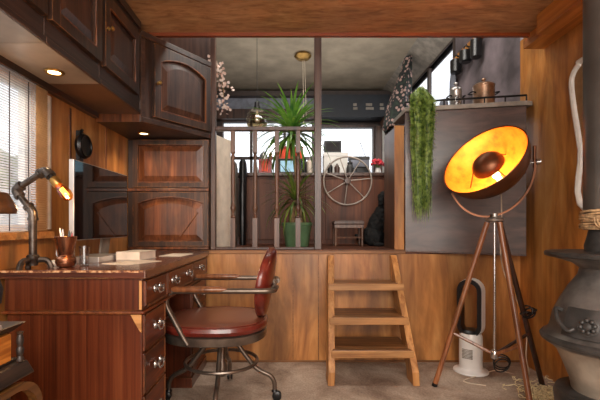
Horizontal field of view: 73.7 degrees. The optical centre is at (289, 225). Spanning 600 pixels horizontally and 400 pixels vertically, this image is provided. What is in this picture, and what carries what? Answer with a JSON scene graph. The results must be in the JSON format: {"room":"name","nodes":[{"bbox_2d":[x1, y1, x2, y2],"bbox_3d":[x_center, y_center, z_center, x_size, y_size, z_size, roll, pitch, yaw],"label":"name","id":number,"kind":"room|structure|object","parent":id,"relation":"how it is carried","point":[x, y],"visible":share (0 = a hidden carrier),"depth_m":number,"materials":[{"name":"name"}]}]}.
{"room":"ship interior","nodes":[
{"label":"ship interior","id":0,"kind":"room"},
{"bbox_2d":[0,69,128,333],"bbox_3d":[-1.170,-0.530,0.740,0.080,2.950,4.880,0,0,0],"label":"wall","id":1,"kind":"structure","parent":0,"point":[11,251],"depth_m":2.00,"materials":[{"name":"brown wood"}]},
{"bbox_2d":[0,75,30,231],"bbox_3d":[-1.175,-0.295,1.245,0.030,0.640,1.090,0,0,0],"label":"window","id":2,"kind":"structure","parent":1,"relation":"in","point":[0,75],"depth_m":1.75,"materials":[{"name":"white paint"}]},
{"bbox_2d":[0,65,47,230],"bbox_3d":[-1.110,-0.299,1.218,0.012,0.638,1.235,0,0,0],"label":"blind","id":3,"kind":"object","parent":2,"relation":"attached to","point":[40,99],"visible":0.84,"depth_m":1.67,"materials":[{"name":"white plastic"}]},
{"bbox_2d":[0,0,47,42],"bbox_3d":[-0.989,-0.916,1.210,0.278,0.534,0.418,0,0,0],"label":"upper cabinet","id":4,"kind":"object","parent":1,"relation":"attached to","point":[21,21],"visible":1,"depth_m":1.34,"materials":[{"name":"brown wood"}]},
{"bbox_2d":[0,231,54,240],"bbox_3d":[-1.113,0.040,1.180,0.035,0.030,1.360,0,0,0],"label":"trim","id":5,"kind":"structure","parent":1,"relation":"attached to","point":[43,234],"depth_m":1.63,"materials":[{"name":"brown wood"}]},
{"bbox_2d":[46,95,50,228],"bbox_3d":[-1.121,-0.295,1.865,0.006,0.620,0.040,0,0,0],"label":"window frame","id":6,"kind":"structure","parent":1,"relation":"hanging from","point":[49,97],"depth_m":1.86,"materials":[{"name":"brown wood"}]},
{"bbox_2d":[0,55,98,117],"bbox_3d":[-1.115,-0.637,1.400,0.030,0.035,1.800,0,0,0],"label":"trim","id":7,"kind":"structure","parent":1,"relation":"attached to","point":[8,64],"depth_m":1.83,"materials":[{"name":"brown wood"}]},
{"bbox_2d":[0,0,101,83],"bbox_3d":[-0.989,-0.916,1.625,0.278,0.534,0.408,0,0,0],"label":"upper cabinet","id":8,"kind":"object","parent":1,"relation":"attached to","point":[72,28],"visible":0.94,"depth_m":1.61,"materials":[{"name":"brown wood"}]},
{"bbox_2d":[43,68,64,76],"bbox_3d":[-0.990,-0.644,1.680,0.080,0.009,0.080,0,0,0],"label":"recessed light","id":9,"kind":"object","parent":8,"relation":"attached to","point":[50,71],"visible":1,"depth_m":1.68,"materials":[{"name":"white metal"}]},
{"bbox_2d":[75,129,92,161],"bbox_3d":[-1.104,-0.431,2.129,0.051,0.172,0.136,0,0,0],"label":"wall speaker","id":10,"kind":"object","parent":1,"relation":"attached to","point":[83,143],"visible":0.98,"depth_m":2.11,"materials":[{"name":"black plastic"}]},
{"bbox_2d":[70,108,106,168],"bbox_3d":[-1.128,-0.215,2.256,0.004,0.780,0.412,0,0,0],"label":"trim","id":11,"kind":"structure","parent":1,"relation":"attached to","point":[70,108],"depth_m":2.06,"materials":[{"name":"brown wood"}]},
{"bbox_2d":[50,0,140,113],"bbox_3d":[-0.975,-0.916,2.075,0.306,0.534,0.488,0,0,0],"label":"upper cabinet","id":12,"kind":"object","parent":1,"relation":"attached to","point":[118,90],"visible":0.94,"depth_m":2.04,"materials":[{"name":"brown wood"}]},
{"bbox_2d":[96,30,210,140],"bbox_3d":[-0.836,-0.870,2.598,0.584,0.530,0.565,0,0,0],"label":"upper cabinet","id":13,"kind":"object","parent":1,"relation":"attached to","point":[175,82],"visible":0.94,"depth_m":2.50,"materials":[{"name":"brown wood"}]},
{"bbox_2d":[138,132,149,134],"bbox_3d":[-0.950,-0.601,2.600,0.080,0.009,0.080,0,0,0],"label":"recessed light","id":14,"kind":"object","parent":13,"relation":"attached to","point":[139,133],"visible":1,"depth_m":2.59,"materials":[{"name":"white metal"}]},
{"bbox_2d":[139,33,210,60],"bbox_3d":[-0.843,-1.305,2.908,0.575,1.400,0.045,0,0,0],"label":"wall partition","id":15,"kind":"structure","parent":0,"point":[201,47],"depth_m":2.88,"materials":[{"name":"brown wood"}]},
{"bbox_2d":[217,135,230,246],"bbox_3d":[-0.509,-0.249,2.954,0.035,0.821,0.240,0,0,21],"label":"wall","id":16,"kind":"structure","parent":15,"relation":"in","point":[223,145],"depth_m":2.96,"materials":[{"name":"paint"}]},
{"bbox_2d":[129,237,447,253],"bbox_3d":[0.235,0.195,4.391,2.730,0.060,3.218,0,0,0],"label":"floor","id":17,"kind":"structure","parent":0,"point":[324,246],"depth_m":3.07,"materials":[{"name":"brown wood"}]},
{"bbox_2d":[128,140,210,248],"bbox_3d":[-0.845,-0.220,2.928,0.566,0.764,0.344,0,0,0],"label":"base cabinet","id":18,"kind":"object","parent":17,"relation":"on","point":[169,181],"visible":0.98,"depth_m":2.77,"materials":[{"name":"brown wood"}]},
{"bbox_2d":[231,160,237,244],"bbox_3d":[-0.511,-0.195,3.460,0.098,0.720,0.220,0,0,0],"label":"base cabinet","id":19,"kind":"object","parent":17,"relation":"on","point":[236,168],"visible":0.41,"depth_m":3.46,"materials":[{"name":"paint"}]},
{"bbox_2d":[239,159,246,244],"bbox_3d":[-0.406,-0.205,3.460,0.074,0.740,0.098,0,0,0],"label":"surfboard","id":20,"kind":"object","parent":17,"relation":"on","point":[242,164],"visible":0.98,"depth_m":3.42,"materials":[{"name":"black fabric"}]},
{"bbox_2d":[211,38,321,249],"bbox_3d":[-0.167,-0.919,2.810,0.774,2.168,0.050,0,0,0],"label":"balustrade","id":21,"kind":"object","parent":17,"relation":"on","point":[317,128],"visible":0.99,"depth_m":2.79,"materials":[{"name":"brown wood"}]},
{"bbox_2d":[207,55,234,114],"bbox_3d":[-0.522,-1.002,2.890,0.211,0.376,0.157,0,0,-35],"label":"dried flowers","id":22,"kind":"object","parent":21,"relation":"hanging from","point":[221,73],"visible":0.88,"depth_m":2.90,"materials":[{"name":"pink plant"}]},
{"bbox_2d":[246,80,335,246],"bbox_3d":[0.026,-0.460,3.088,0.769,1.251,0.605,0,0,0],"label":"dracaena","id":23,"kind":"object","parent":17,"relation":"on","point":[292,118],"visible":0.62,"depth_m":3.04,"materials":[{"name":"plant"}]},
{"bbox_2d":[282,222,311,246],"bbox_3d":[0.055,0.069,3.120,0.240,0.192,0.240,0,0,0],"label":"pot","id":24,"kind":"object","parent":17,"relation":"on","point":[289,231],"depth_m":3.03,"materials":[{"name":"green ceramic"}]},
{"bbox_2d":[238,173,404,243],"bbox_3d":[0.420,-0.158,3.810,1.820,0.645,0.440,0,0,0],"label":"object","id":25,"kind":"object","parent":17,"relation":"on","point":[363,210],"visible":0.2,"depth_m":3.61,"materials":[{"name":"brown wood"}]},
{"bbox_2d":[259,159,270,172],"bbox_3d":[-0.231,-0.547,3.708,0.111,0.135,0.104,0,0,0],"label":"tin","id":26,"kind":"object","parent":25,"relation":"on","point":[262,168],"visible":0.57,"depth_m":3.66,"materials":[{"name":"red metal"}]},
{"bbox_2d":[278,159,301,172],"bbox_3d":[-0.005,-0.552,3.808,0.234,0.145,0.224,0,0,0],"label":"box","id":27,"kind":"object","parent":25,"relation":"on","point":[281,161],"visible":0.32,"depth_m":3.70,"materials":[{"name":"blue plastic"}]},
{"bbox_2d":[279,146,303,158],"bbox_3d":[0.009,-0.685,3.808,0.236,0.119,0.144,0,0,0],"label":"box","id":28,"kind":"object","parent":27,"relation":"on","point":[284,148],"visible":0.29,"depth_m":3.74,"materials":[{"name":"orange cardboard"}]},
{"bbox_2d":[302,157,306,172],"bbox_3d":[0.136,-0.562,3.750,0.044,0.164,0.044,0,0,0],"label":"storage jar","id":29,"kind":"object","parent":25,"relation":"on","point":[304,170],"visible":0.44,"depth_m":3.74,"materials":[{"name":"black plastic"}]},
{"bbox_2d":[307,157,311,172],"bbox_3d":[0.185,-0.567,3.800,0.056,0.174,0.056,0,0,0],"label":"storage jar","id":30,"kind":"object","parent":25,"relation":"on","point":[309,163],"visible":0.65,"depth_m":3.77,"materials":[{"name":"white ceramic"}]},
{"bbox_2d":[327,163,332,172],"bbox_3d":[0.370,-0.533,3.700,0.052,0.106,0.052,0,0,0],"label":"bottle","id":31,"kind":"object","parent":25,"relation":"on","point":[330,169],"visible":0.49,"depth_m":3.68,"materials":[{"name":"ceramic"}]},
{"bbox_2d":[322,152,347,172],"bbox_3d":[0.435,-0.590,3.888,0.234,0.219,0.184,0,0,0],"label":"box","id":32,"kind":"object","parent":25,"relation":"on","point":[326,160],"visible":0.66,"depth_m":3.80,"materials":[{"name":"paint"}]},
{"bbox_2d":[323,141,340,152],"bbox_3d":[0.409,-0.757,3.888,0.164,0.115,0.144,0,0,0],"label":"speaker","id":33,"kind":"object","parent":32,"relation":"on","point":[330,146],"visible":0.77,"depth_m":3.82},
{"bbox_2d":[334,164,339,172],"bbox_3d":[0.432,-0.528,3.680,0.052,0.096,0.052,0,0,0],"label":"bottle","id":34,"kind":"object","parent":25,"relation":"on","point":[336,168],"visible":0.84,"depth_m":3.66,"materials":[{"name":"glass"}]},
{"bbox_2d":[323,156,371,205],"bbox_3d":[0.510,-0.400,3.562,0.438,0.438,0.085,0,0,0],"label":"spoked wheel","id":35,"kind":"object","parent":25,"relation":"attached to","point":[347,180],"visible":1,"depth_m":3.54,"materials":[{"name":"grey metal"}]},
{"bbox_2d":[346,161,353,172],"bbox_3d":[0.561,-0.547,3.740,0.072,0.134,0.072,0,0,0],"label":"bottle","id":36,"kind":"object","parent":25,"relation":"on","point":[349,169],"visible":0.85,"depth_m":3.71,"materials":[{"name":"metal"}]},
{"bbox_2d":[348,156,369,167],"bbox_3d":[0.684,-0.582,3.978,0.201,0.204,0.104,0,0,0],"label":"crate","id":37,"kind":"object","parent":25,"relation":"on","point":[365,159],"visible":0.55,"depth_m":3.93,"materials":[{"name":"metal"}]},
{"bbox_2d":[354,167,368,172],"bbox_3d":[0.664,-0.512,3.728,0.124,0.064,0.144,0,0,0],"label":"tray","id":38,"kind":"object","parent":25,"relation":"on","point":[358,169],"visible":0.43,"depth_m":3.66,"materials":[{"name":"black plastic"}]},
{"bbox_2d":[371,158,383,172],"bbox_3d":[0.820,-0.555,3.720,0.138,0.150,0.117,0,0,0],"label":"flower vase","id":39,"kind":"object","parent":25,"relation":"on","point":[375,161],"visible":0.94,"depth_m":3.70,"materials":[{"name":"white plant"}]},
{"bbox_2d":[332,220,364,245],"bbox_3d":[0.480,0.060,3.330,0.250,0.210,0.180,0,0,0],"label":"footstool","id":40,"kind":"object","parent":17,"relation":"on","point":[359,224],"visible":1,"depth_m":3.25,"materials":[{"name":"brown wood"}]},
{"bbox_2d":[355,191,383,246],"bbox_3d":[0.695,-0.059,3.343,0.378,0.460,0.228,0,0,29],"label":"dog","id":41,"kind":"object","parent":17,"relation":"on","point":[373,234],"visible":0.65,"depth_m":3.26},
{"bbox_2d":[384,126,403,249],"bbox_3d":[0.761,-0.268,2.953,0.067,0.865,0.335,0,0,0],"label":"board","id":42,"kind":"object","parent":17,"relation":"on","point":[394,140],"visible":0.99,"depth_m":2.79,"materials":[{"name":"brown wood"}]},
{"bbox_2d":[393,94,531,255],"bbox_3d":[1.195,-0.334,2.885,0.799,1.067,0.530,0,0,0],"label":"partition","id":43,"kind":"object","parent":17,"relation":"on","point":[450,229],"depth_m":2.71,"materials":[{"name":"paint"}]},
{"bbox_2d":[407,86,438,221],"bbox_3d":[0.909,-0.465,2.725,0.213,0.971,0.254,0,0,17],"label":"trailing plant","id":44,"kind":"object","parent":43,"relation":"on","point":[422,106],"visible":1,"depth_m":2.65,"materials":[{"name":"green plant"}]},
{"bbox_2d":[446,82,465,104],"bbox_3d":[1.215,-0.936,2.930,0.127,0.227,0.087,0,0,0],"label":"cooking pot","id":45,"kind":"object","parent":43,"relation":"on","point":[456,90],"visible":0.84,"depth_m":2.90,"materials":[{"name":"metal"}]},
{"bbox_2d":[393,101,531,123],"bbox_3d":[1.198,-0.808,2.885,0.795,0.030,0.530,0,0,0],"label":"shelf","id":46,"kind":"object","parent":43,"relation":"attached to","point":[400,119],"depth_m":2.69,"materials":[{"name":"paint"}]},
{"bbox_2d":[468,78,499,103],"bbox_3d":[1.385,-0.939,2.860,0.211,0.232,0.150,0,0,0],"label":"cooking pot","id":47,"kind":"object","parent":43,"relation":"on","point":[484,88],"visible":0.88,"depth_m":2.80,"materials":[{"name":"orange metal"}]},
{"bbox_2d":[217,121,379,236],"bbox_3d":[0.235,-0.530,6.040,2.730,2.950,0.080,0,0,0],"label":"wall","id":48,"kind":"structure","parent":0,"point":[218,122],"depth_m":6.00,"materials":[{"name":"grey paint"}]},
{"bbox_2d":[217,98,313,108],"bbox_3d":[-0.385,-1.800,5.950,1.490,0.170,0.100,0,0,0],"label":"trim","id":49,"kind":"structure","parent":48,"relation":"attached to","point":[233,103],"depth_m":5.90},
{"bbox_2d":[217,109,313,120],"bbox_3d":[-0.385,-1.645,5.930,1.490,0.140,0.140,0,0,0],"label":"trim","id":50,"kind":"structure","parent":48,"relation":"attached to","point":[234,114],"depth_m":5.86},
{"bbox_2d":[221,120,313,172],"bbox_3d":[-0.335,-1.175,6.003,1.390,0.820,0.065,0,0,0],"label":"window","id":51,"kind":"structure","parent":48,"relation":"in","point":[250,158],"depth_m":5.97,"materials":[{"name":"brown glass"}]},
{"bbox_2d":[217,91,391,97],"bbox_3d":[0.225,-1.920,5.890,2.710,0.070,0.220,0,0,0],"label":"trim","id":52,"kind":"structure","parent":48,"relation":"attached to","point":[233,94],"depth_m":5.78,"materials":[{"name":"wood"}]},
{"bbox_2d":[322,125,374,172],"bbox_3d":[0.850,-1.135,6.003,0.840,0.740,0.065,0,0,0],"label":"window","id":53,"kind":"structure","parent":48,"relation":"in","point":[323,126],"depth_m":5.97,"materials":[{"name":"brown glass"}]},
{"bbox_2d":[322,94,389,121],"bbox_3d":[0.910,-1.715,5.844,1.020,0.320,0.312,0,0,0],"label":"trim","id":54,"kind":"structure","parent":48,"relation":"attached to","point":[340,107],"depth_m":5.70,"materials":[{"name":"paint"}]},
{"bbox_2d":[375,115,384,172],"bbox_3d":[1.335,-0.705,5.740,0.130,1.740,0.480,0,0,0],"label":"trim","id":55,"kind":"structure","parent":48,"relation":"attached to","point":[378,129],"depth_m":5.90,"materials":[{"name":"brown wood"}]},
{"bbox_2d":[382,130,384,172],"bbox_3d":[1.400,-0.685,5.930,0.080,1.700,0.100,0,0,0],"label":"trim","id":56,"kind":"structure","parent":48,"relation":"attached to","point":[383,133],"depth_m":5.88,"materials":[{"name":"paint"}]},
{"bbox_2d":[217,38,416,90],"bbox_3d":[0.235,-2.035,4.277,2.930,0.060,3.645,0,0,0],"label":"ceiling","id":57,"kind":"structure","parent":0,"point":[250,64],"depth_m":4.91,"materials":[{"name":"grey paint"}]},
{"bbox_2d":[253,101,260,122],"bbox_3d":[-0.330,-1.488,4.000,0.224,1.035,0.224,0,0,0],"label":"globe pendant","id":58,"kind":"object","parent":57,"relation":"hanging from","point":[256,105],"visible":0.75,"depth_m":3.98,"materials":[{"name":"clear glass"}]},
{"bbox_2d":[294,51,310,125],"bbox_3d":[0.150,-1.580,4.660,0.200,0.850,0.200,0,0,0],"label":"ceiling light","id":59,"kind":"object","parent":57,"relation":"attached to","point":[302,56],"visible":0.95,"depth_m":4.62,"materials":[{"name":"gold metal"}]},
{"bbox_2d":[125,0,553,32],"bbox_3d":[0.235,-1.215,0.375,2.930,0.060,4.150,0,0,0],"label":"ceiling","id":60,"kind":"structure","parent":0,"point":[155,16],"depth_m":2.26,"materials":[{"name":"brown wood"}]},
{"bbox_2d":[170,362,553,399],"bbox_3d":[0.235,0.985,0.565,2.930,0.080,4.530,0,0,0],"label":"floor","id":61,"kind":"structure","parent":0,"point":[295,380],"depth_m":2.42,"materials":[{"name":"beige concrete"}]},
{"bbox_2d":[0,321,42,399],"bbox_3d":[-0.906,0.603,0.770,0.428,0.684,0.700,0,0,0],"label":"side table","id":62,"kind":"object","parent":61,"relation":"on","point":[12,369],"visible":1,"depth_m":1.04,"materials":[{"name":"orange wood"}]},
{"bbox_2d":[0,191,17,329],"bbox_3d":[-0.765,0.085,1.000,0.140,0.353,0.140,0,0,0],"label":"table lamp","id":63,"kind":"object","parent":62,"relation":"on","point":[7,205],"visible":1,"depth_m":1.00,"materials":[{"name":"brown metal"}]},
{"bbox_2d":[0,357,33,390],"bbox_3d":[-0.911,0.377,0.759,0.418,0.047,0.679,0,0,0],"label":"shelf","id":64,"kind":"object","parent":62,"relation":"attached to","point":[12,369],"depth_m":1.03,"materials":[{"name":"brown wood"}]},
{"bbox_2d":[0,251,208,399],"bbox_3d":[-0.832,0.557,2.139,0.580,0.775,1.212,0,0,0],"label":"desk","id":65,"kind":"object","parent":61,"relation":"on","point":[93,331],"visible":0.73,"depth_m":1.56,"materials":[{"name":"wood"}]},
{"bbox_2d":[11,167,68,269],"bbox_3d":[-0.987,-0.032,1.574,0.255,0.409,0.118,0,0,13],"label":"lamp","id":66,"kind":"object","parent":65,"relation":"on","point":[33,259],"visible":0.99,"depth_m":1.59,"materials":[{"name":"metal"}]},
{"bbox_2d":[49,176,62,187],"bbox_3d":[-0.926,-0.174,1.583,0.049,0.050,0.037,0,0,9],"label":"socket","id":67,"kind":"object","parent":66,"relation":"attached to","point":[55,181],"depth_m":1.57,"materials":[{"name":"gold metal"}]},
{"bbox_2d":[54,236,77,267],"bbox_3d":[-0.930,0.106,1.660,0.088,0.127,0.088,0,0,0],"label":"tumbler","id":68,"kind":"object","parent":65,"relation":"on","point":[65,246],"visible":0.94,"depth_m":1.63,"materials":[{"name":"brown metal"}]},
{"bbox_2d":[75,254,115,262],"bbox_3d":[-0.955,0.157,1.970,0.140,0.026,0.240,0,0,0],"label":"book","id":69,"kind":"object","parent":65,"relation":"on","point":[89,258],"visible":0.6,"depth_m":1.89,"materials":[{"name":"beige paper"}]},
{"bbox_2d":[69,159,126,253],"bbox_3d":[-1.025,-0.068,2.120,0.120,0.475,0.600,0,0,0],"label":"computer monitor","id":70,"kind":"object","parent":65,"relation":"on","point":[97,195],"visible":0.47,"depth_m":2.04,"materials":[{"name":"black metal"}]},
{"bbox_2d":[103,260,158,264],"bbox_3d":[-0.730,0.169,1.860,0.150,0.002,0.220,0,0,23],"label":"paper sheet","id":71,"kind":"object","parent":65,"relation":"on","point":[132,262],"visible":0.99,"depth_m":1.84,"materials":[{"name":"beige paper"}]},
{"bbox_2d":[116,250,155,259],"bbox_3d":[-0.800,0.150,2.090,0.130,0.040,0.170,0,0,9],"label":"book","id":72,"kind":"object","parent":65,"relation":"on","point":[130,254],"visible":0.98,"depth_m":2.02,"materials":[{"name":"beige paper"}]},
{"bbox_2d":[161,253,190,256],"bbox_3d":[-0.660,0.169,2.330,0.130,0.003,0.200,0,0,6],"label":"paper sheet","id":73,"kind":"object","parent":65,"relation":"on","point":[172,254],"visible":0.97,"depth_m":2.34,"materials":[{"name":"beige paper"}]},
{"bbox_2d":[164,247,281,399],"bbox_3d":[-0.370,0.528,2.171,0.648,0.835,0.646,0,0,4],"label":"office chair","id":74,"kind":"object","parent":61,"relation":"on","point":[221,328],"visible":0.95,"depth_m":2.00,"materials":[{"name":"leather"}]},
{"bbox_2d":[326,255,419,385],"bbox_3d":[0.495,0.573,2.568,0.544,0.745,0.416,0,0,0],"label":"step ladder","id":75,"kind":"object","parent":61,"relation":"on","point":[336,347],"visible":1,"depth_m":2.53,"materials":[{"name":"brown wood"}]},
{"bbox_2d":[453,278,488,376],"bbox_3d":[1.175,0.642,2.600,0.216,0.605,0.216,0,0,0],"label":"fan","id":76,"kind":"object","parent":61,"relation":"on","point":[470,364],"visible":0.93,"depth_m":2.54,"materials":[{"name":"white plastic"}]},
{"bbox_2d":[432,125,545,399],"bbox_3d":[1.232,0.195,2.272,0.650,1.516,0.516,0,0,-25],"label":"tripod floor lamp","id":77,"kind":"object","parent":61,"relation":"on","point":[490,163],"visible":1,"depth_m":2.24,"materials":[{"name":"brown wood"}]},
{"bbox_2d":[502,375,554,399],"bbox_3d":[1.413,0.916,2.126,0.449,0.053,0.659,0,0,0],"label":"straw","id":78,"kind":"object","parent":61,"relation":"on","point":[541,394],"visible":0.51,"depth_m":2.23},
{"bbox_2d":[539,249,599,399],"bbox_3d":[1.200,0.520,1.500,0.452,0.847,0.452,0,0,0],"label":"stove","id":79,"kind":"object","parent":61,"relation":"on","point":[573,327],"visible":1,"depth_m":1.45,"materials":[{"name":"metal"}]},
{"bbox_2d":[555,346,599,399],"bbox_3d":[1.200,0.541,1.500,0.392,0.176,0.392,0,0,0],"label":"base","id":80,"kind":"object","parent":79,"relation":"on","point":[582,382],"depth_m":1.46,"materials":[{"name":"beige ceramic"}]},
{"bbox_2d":[578,0,599,251],"bbox_3d":[1.200,-0.544,1.498,0.195,1.280,0.200,0,0,0],"label":"flue pipe","id":81,"kind":"object","parent":79,"relation":"on","point":[591,8],"depth_m":1.48,"materials":[{"name":"metal"}]},
{"bbox_2d":[205,254,519,359],"bbox_3d":[0.235,0.570,2.810,2.730,0.750,0.060,0,0,0],"label":"wall","id":82,"kind":"structure","parent":0,"point":[430,281],"depth_m":2.78,"materials":[{"name":"brown wood"}]},
{"bbox_2d":[201,250,405,253],"bbox_3d":[0.090,0.181,2.783,1.420,0.024,0.035,0,0,0],"label":"trim","id":83,"kind":"structure","parent":82,"relation":"attached to","point":[210,251],"depth_m":2.77,"materials":[{"name":"brown wood"}]},
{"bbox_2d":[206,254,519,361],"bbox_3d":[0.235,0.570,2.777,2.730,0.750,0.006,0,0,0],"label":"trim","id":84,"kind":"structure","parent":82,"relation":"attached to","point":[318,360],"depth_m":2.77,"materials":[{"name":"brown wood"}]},
{"bbox_2d":[404,22,587,381],"bbox_3d":[1.640,-0.530,2.150,0.080,2.950,7.700,0,0,0],"label":"wall","id":85,"kind":"structure","parent":0,"point":[552,210],"depth_m":2.51,"materials":[{"name":"brown wood"}]},
{"bbox_2d":[149,33,529,37],"bbox_3d":[0.310,-1.205,2.462,2.380,0.080,0.025,0,0,0],"label":"trim","id":86,"kind":"structure","parent":85,"relation":"attached to","point":[159,35],"depth_m":2.45,"materials":[{"name":"brown wood"}]},
{"bbox_2d":[382,55,411,135],"bbox_3d":[1.246,-1.515,4.642,0.333,0.880,0.380,0,0,0],"label":"floral curtain","id":87,"kind":"object","parent":85,"relation":"hanging from","point":[402,89],"visible":0.81,"depth_m":4.53,"materials":[{"name":"fabric"}]},
{"bbox_2d":[382,38,451,91],"bbox_3d":[1.480,-1.920,4.250,0.240,0.170,3.500,0,0,0],"label":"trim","id":88,"kind":"structure","parent":85,"relation":"attached to","point":[423,51],"depth_m":4.50,"materials":[{"name":"paint"}]},
{"bbox_2d":[412,38,482,94],"bbox_3d":[1.601,-1.310,4.200,0.118,1.110,2.400,0,0,0],"label":"window","id":89,"kind":"structure","parent":85,"relation":"in","point":[428,69],"depth_m":4.54,"materials":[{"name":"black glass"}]},
{"bbox_2d":[449,74,455,104],"bbox_3d":[1.570,-1.220,3.860,0.024,0.650,0.160,0,0,0],"label":"hanging cloth","id":90,"kind":"object","parent":89,"relation":"hanging from","point":[452,77],"visible":0.2,"depth_m":3.86,"materials":[{"name":"white fabric"}]},
{"bbox_2d":[450,55,461,74],"bbox_3d":[1.535,-1.497,3.700,0.100,0.170,0.098,0,0,0],"label":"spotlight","id":91,"kind":"object","parent":89,"relation":"hanging from","point":[455,66],"visible":0.89,"depth_m":3.67,"materials":[{"name":"black metal"}]},
{"bbox_2d":[459,45,471,63],"bbox_3d":[1.535,-1.506,3.500,0.100,0.152,0.098,0,0,0],"label":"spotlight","id":92,"kind":"object","parent":89,"relation":"hanging from","point":[464,55],"visible":0.96,"depth_m":3.47,"materials":[{"name":"black metal"}]},
{"bbox_2d":[470,38,481,59],"bbox_3d":[1.535,-1.484,3.300,0.090,0.197,0.089,0,0,0],"label":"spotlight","id":93,"kind":"object","parent":89,"relation":"hanging from","point":[475,43],"visible":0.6,"depth_m":3.27,"materials":[{"name":"black metal"}]},
{"bbox_2d":[523,12,582,48],"bbox_3d":[1.535,-1.150,0.660,0.130,0.070,3.720,0,0,0],"label":"trim","id":94,"kind":"structure","parent":85,"relation":"attached to","point":[534,41],"depth_m":2.38,"materials":[{"name":"brown wood"}]},
{"bbox_2d":[537,0,582,34],"bbox_3d":[1.427,-1.130,0.525,0.085,0.110,3.450,0,0,0],"label":"trim","id":95,"kind":"structure","parent":85,"relation":"attached to","point":[558,13],"depth_m":2.10,"materials":[{"name":"brown wood"}]},
{"bbox_2d":[569,57,582,210],"bbox_3d":[1.616,-0.480,1.773,0.078,0.894,1.008,0,0,0],"label":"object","id":96,"kind":"structure","parent":85,"relation":"in","point":[579,169],"depth_m":2.20,"materials":[{"name":"white paint"}]},
{"label":"outside","id":97,"kind":"structure","parent":0,"visible":0},
{"bbox_3d":[0.000,1.820,15.000,80.000,0.050,90.000,0,0,0],"label":"ground","id":98,"kind":"structure","parent":97,"visible":0},
{"bbox_2d":[0,190,17,223],"bbox_3d":[-6.250,0.560,7.600,5.700,2.470,0.400,0,0,0],"label":"wall","id":99,"kind":"structure","parent":98,"relation":"on","point":[0,190],"depth_m":7.50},
{"bbox_2d":[0,149,17,188],"bbox_3d":[-7.188,-0.014,9.290,1.944,3.617,1.971,0,0,0],"label":"tree","id":100,"kind":"object","parent":98,"relation":"on","point":[0,149],"visible":0.11,"depth_m":9.13,"materials":[{"name":"plant"}]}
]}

